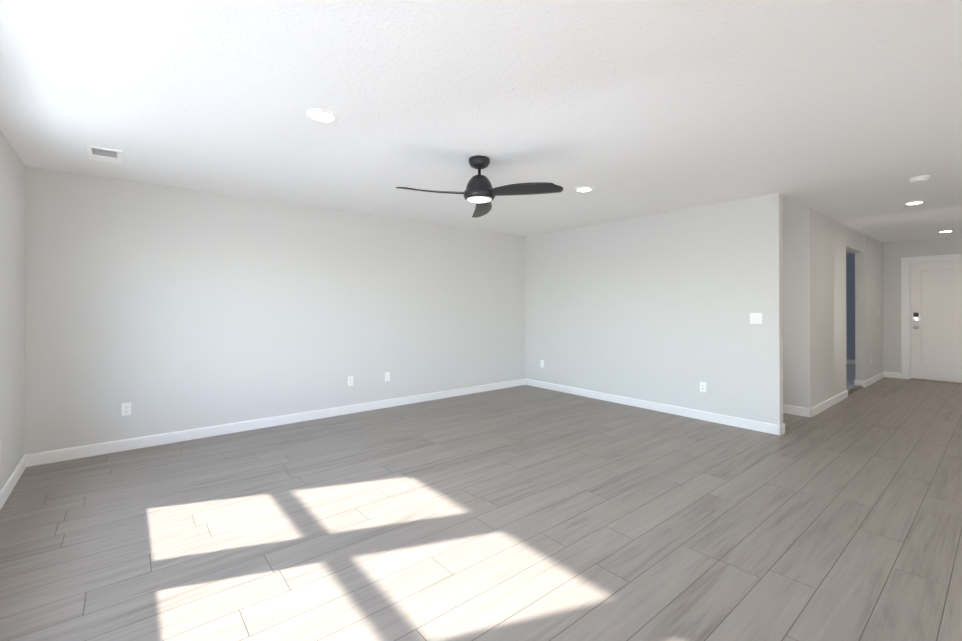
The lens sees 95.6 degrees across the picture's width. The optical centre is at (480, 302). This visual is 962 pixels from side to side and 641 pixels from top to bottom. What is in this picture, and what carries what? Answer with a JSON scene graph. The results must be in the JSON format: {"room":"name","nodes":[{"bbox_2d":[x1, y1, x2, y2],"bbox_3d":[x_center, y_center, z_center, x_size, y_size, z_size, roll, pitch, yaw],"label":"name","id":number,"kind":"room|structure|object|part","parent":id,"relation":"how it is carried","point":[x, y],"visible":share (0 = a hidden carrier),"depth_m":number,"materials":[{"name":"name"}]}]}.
{"room":"empty living room","nodes":[
{"label":"empty living room","id":0,"kind":"room"},
{"bbox_2d":[0,130,25,490],"bbox_3d":[-1.034,0.095,0.171,0.150,2.440,8.880,0,0,-39],"label":"wall","id":1,"kind":"structure","parent":0,"point":[12,291],"depth_m":3.12,"materials":[{"name":"white paint"}]},
{"bbox_2d":[0,455,26,510],"bbox_3d":[-0.971,1.265,0.218,0.013,0.100,8.580,0,0,-39],"label":"baseboard","id":2,"kind":"structure","parent":1,"relation":"attached to","point":[10,483],"depth_m":3.08,"materials":[{"name":"white wood"}]},
{"bbox_2d":[25,166,524,453],"bbox_3d":[1.271,0.124,7.710,13.280,2.440,0.150,0,0,-39],"label":"wall","id":3,"kind":"structure","parent":0,"point":[162,309],"depth_m":4.48,"materials":[{"name":"white paint"}]},
{"bbox_2d":[121,402,130,415],"bbox_3d":[-3.201,0.959,3.934,0.070,0.115,0.008,0,0,-39],"label":"outlet","id":4,"kind":"object","parent":3,"relation":"attached to","point":[125,409],"visible":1,"depth_m":3.93,"materials":[{"name":"white plastic"}]},
{"bbox_2d":[25,379,524,466],"bbox_3d":[-1.479,1.285,5.343,5.730,0.100,0.013,0,0,-39],"label":"baseboard","id":5,"kind":"structure","parent":3,"relation":"attached to","point":[51,456],"depth_m":4.47,"materials":[{"name":"white wood"}]},
{"bbox_2d":[348,376,352,385],"bbox_3d":[-1.577,0.944,5.267,0.070,0.115,0.008,0,0,-39],"label":"outlet","id":6,"kind":"object","parent":3,"relation":"attached to","point":[350,380],"visible":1,"depth_m":5.26,"materials":[{"name":"white plastic"}]},
{"bbox_2d":[385,372,389,381],"bbox_3d":[-1.198,0.946,5.578,0.070,0.115,0.008,0,0,-39],"label":"outlet","id":7,"kind":"object","parent":3,"relation":"attached to","point":[387,376],"visible":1,"depth_m":5.58,"materials":[{"name":"white plastic"}]},
{"bbox_2d":[0,377,961,640],"bbox_3d":[4.040,1.381,4.331,13.280,0.100,8.880,0,0,-39],"label":"floor","id":8,"kind":"structure","parent":0,"point":[524,513],"depth_m":2.55,"materials":[{"name":"laminate"}]},
{"bbox_2d":[783,208,846,407],"bbox_3d":[3.390,0.121,7.036,1.760,2.440,3.580,0,0,-39],"label":"wall block","id":9,"kind":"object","parent":8,"relation":"on","point":[814,308],"visible":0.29,"depth_m":5.27,"materials":[{"name":"white paint"}]},
{"bbox_2d":[783,405,811,416],"bbox_3d":[2.709,1.289,6.464,0.013,0.100,3.593,0,0,-39],"label":"baseboard","id":10,"kind":"structure","parent":9,"relation":"attached to","point":[795,410],"depth_m":5.17,"materials":[{"name":"white wood"}]},
{"bbox_2d":[810,390,847,416],"bbox_3d":[4.530,1.286,5.643,1.786,0.100,0.013,0,0,-39],"label":"baseboard","id":11,"kind":"structure","parent":9,"relation":"attached to","point":[824,405],"depth_m":5.55,"materials":[{"name":"white wood"}]},
{"bbox_2d":[846,363,856,389],"bbox_3d":[5.771,1.343,9.024,4.450,0.012,3.520,0,0,-39],"label":"carpet floor","id":12,"kind":"structure","parent":8,"relation":"on","point":[850,373],"depth_m":8.01,"materials":[{"name":"grey carpet"}]},
{"bbox_2d":[848,385,862,393],"bbox_3d":[5.630,1.332,6.619,1.180,0.016,0.060,0,0,-39],"label":"transition piece","id":13,"kind":"object","parent":8,"relation":"on","point":[853,389],"visible":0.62,"depth_m":6.67,"materials":[{"name":"wood"}]},
{"bbox_2d":[910,378,961,383],"bbox_3d":[7.895,1.333,7.326,0.180,0.018,0.960,0,0,-39],"label":"threshold","id":14,"kind":"object","parent":8,"relation":"on","point":[935,381],"visible":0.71,"depth_m":7.41,"materials":[{"name":"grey metal"}]},
{"bbox_2d":[0,0,961,253],"bbox_3d":[4.040,-1.159,4.341,13.280,0.100,8.880,0,0,-39],"label":"ceiling","id":15,"kind":"structure","parent":0,"point":[848,113],"depth_m":2.43,"materials":[{"name":"white paint"}]},
{"bbox_2d":[86,145,121,164],"bbox_3d":[-2.820,-1.108,3.270,0.195,0.010,0.374,0,0,-39],"label":"ceiling vent","id":16,"kind":"object","parent":15,"relation":"in","point":[96,153],"visible":1,"depth_m":3.26,"materials":[{"name":"white plastic"}]},
{"bbox_2d":[306,109,338,122],"bbox_3d":[-0.942,-1.111,2.593,0.184,0.010,0.184,0,0,-39],"label":"recessed light","id":17,"kind":"object","parent":15,"relation":"in","point":[324,115],"visible":1,"depth_m":2.57,"materials":[{"name":"white plastic"}]},
{"bbox_2d":[396,155,562,217],"bbox_3d":[-0.067,-0.946,3.263,1.109,0.334,1.160,0,0,-39],"label":"ceiling fan","id":18,"kind":"object","parent":15,"relation":"hanging from","point":[480,192],"visible":1,"depth_m":3.27,"materials":[{"name":"black metal"}]},
{"bbox_2d":[575,186,593,191],"bbox_3d":[1.004,-1.104,4.242,0.184,0.010,0.184,0,0,-39],"label":"recessed light","id":19,"kind":"object","parent":15,"relation":"in","point":[583,189],"visible":1,"depth_m":4.22,"materials":[{"name":"white plastic"}]},
{"bbox_2d":[903,200,925,204],"bbox_3d":[4.775,-1.102,4.801,0.184,0.010,0.184,0,0,-39],"label":"recessed light","id":20,"kind":"object","parent":15,"relation":"in","point":[914,202],"visible":0.98,"depth_m":4.78,"materials":[{"name":"white plastic"}]},
{"bbox_2d":[908,175,929,182],"bbox_3d":[3.879,-1.091,3.859,0.136,0.040,0.136,0,0,-39],"label":"smoke detector","id":21,"kind":"object","parent":15,"relation":"attached to","point":[920,179],"visible":1,"depth_m":3.82,"materials":[{"name":"white plastic"}]},
{"bbox_2d":[525,193,782,424],"bbox_3d":[1.913,0.117,5.817,0.110,2.440,3.590,0,0,-39],"label":"wall","id":22,"kind":"structure","parent":0,"point":[659,308],"depth_m":5.28,"materials":[{"name":"white paint"}]},
{"bbox_2d":[540,360,543,367],"bbox_3d":[0.963,0.961,6.878,0.008,0.115,0.070,0,0,-39],"label":"outlet","id":23,"kind":"object","parent":22,"relation":"attached to","point":[542,363],"visible":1,"depth_m":6.87,"materials":[{"name":"white plastic"}]},
{"bbox_2d":[525,378,780,434],"bbox_3d":[1.869,1.286,5.769,0.013,0.100,3.603,0,0,-39],"label":"baseboard","id":24,"kind":"structure","parent":22,"relation":"attached to","point":[770,428],"depth_m":5.28,"materials":[{"name":"white wood"}]},
{"bbox_2d":[700,382,705,391],"bbox_3d":[2.530,0.958,4.969,0.008,0.115,0.070,0,0,-39],"label":"outlet","id":25,"kind":"object","parent":22,"relation":"attached to","point":[702,386],"visible":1,"depth_m":4.96,"materials":[{"name":"white plastic"}]},
{"bbox_2d":[750,313,761,323],"bbox_3d":[2.871,0.162,4.553,0.013,0.115,0.116,0,0,-39],"label":"double light switch","id":26,"kind":"object","parent":22,"relation":"attached to","point":[755,318],"visible":1,"depth_m":4.55,"materials":[{"name":"white plastic"}]},
{"bbox_2d":[779,423,784,435],"bbox_3d":[3.056,1.281,4.420,0.136,0.100,0.013,0,0,-39],"label":"baseboard","id":27,"kind":"structure","parent":22,"relation":"attached to","point":[782,426],"depth_m":4.41,"materials":[{"name":"white wood"}]},
{"bbox_2d":[846,253,854,359],"bbox_3d":[7.514,0.135,10.492,0.100,2.440,3.470,0,0,-39],"label":"wall","id":28,"kind":"structure","parent":0,"point":[850,306],"depth_m":9.62,"materials":[{"name":"blue paint"}]},
{"bbox_2d":[846,359,854,363],"bbox_3d":[7.470,1.305,10.451,0.013,0.100,3.470,0,0,-39],"label":"baseboard","id":29,"kind":"structure","parent":28,"relation":"attached to","point":[848,361],"depth_m":9.61,"materials":[{"name":"white wood"}]},
{"bbox_2d":[846,226,882,380],"bbox_3d":[6.933,0.124,7.692,4.550,2.440,0.120,0,0,-39],"label":"wall","id":30,"kind":"structure","parent":0,"point":[868,301],"depth_m":7.08,"materials":[{"name":"white paint"}]},
{"bbox_2d":[854,380,865,386],"bbox_3d":[6.081,1.291,6.989,0.013,0.100,0.146,0,0,-39],"label":"baseboard","id":31,"kind":"structure","parent":30,"relation":"attached to","point":[859,382],"depth_m":6.99,"materials":[{"name":"white wood"}]},
{"bbox_2d":[865,371,883,386],"bbox_3d":[6.722,1.293,7.429,1.563,0.100,0.013,0,0,-39],"label":"baseboard","id":32,"kind":"structure","parent":30,"relation":"attached to","point":[873,379],"depth_m":7.35,"materials":[{"name":"white wood"}]},
{"bbox_2d":[883,236,961,378],"bbox_3d":[7.964,0.122,7.271,0.150,2.440,1.840,0,0,-39],"label":"wall","id":33,"kind":"structure","parent":0,"point":[894,253],"depth_m":7.80,"materials":[{"name":"white paint"}]},
{"bbox_2d":[884,371,900,378],"bbox_3d":[7.392,1.294,7.835,0.013,0.100,0.235,0,0,-39],"label":"baseboard","id":34,"kind":"structure","parent":33,"relation":"attached to","point":[892,374],"depth_m":7.83,"materials":[{"name":"white wood"}]},
{"bbox_2d":[901,254,961,378],"bbox_3d":[7.901,0.267,7.335,0.166,2.152,1.178,0,0,-39],"label":"door frame","id":35,"kind":"structure","parent":33,"relation":"attached to","point":[904,309],"depth_m":7.68,"materials":[{"name":"white wood"}]},
{"bbox_3d":[7.906,0.307,7.339,0.152,2.070,1.020,0,0,-39],"label":"entry door jamb","id":36,"kind":"part","parent":35,"relation":"part of","materials":[{"name":"white wood"}]},
{"bbox_2d":[910,261,961,382],"bbox_3d":[7.855,0.314,7.287,0.122,2.013,0.966,0,0,-39],"label":"entry door","id":37,"kind":"structure","parent":33,"relation":"in","point":[936,316],"depth_m":7.43,"materials":[{"name":"painted wood"},{"name":"satin nickel hardware"}]}
]}

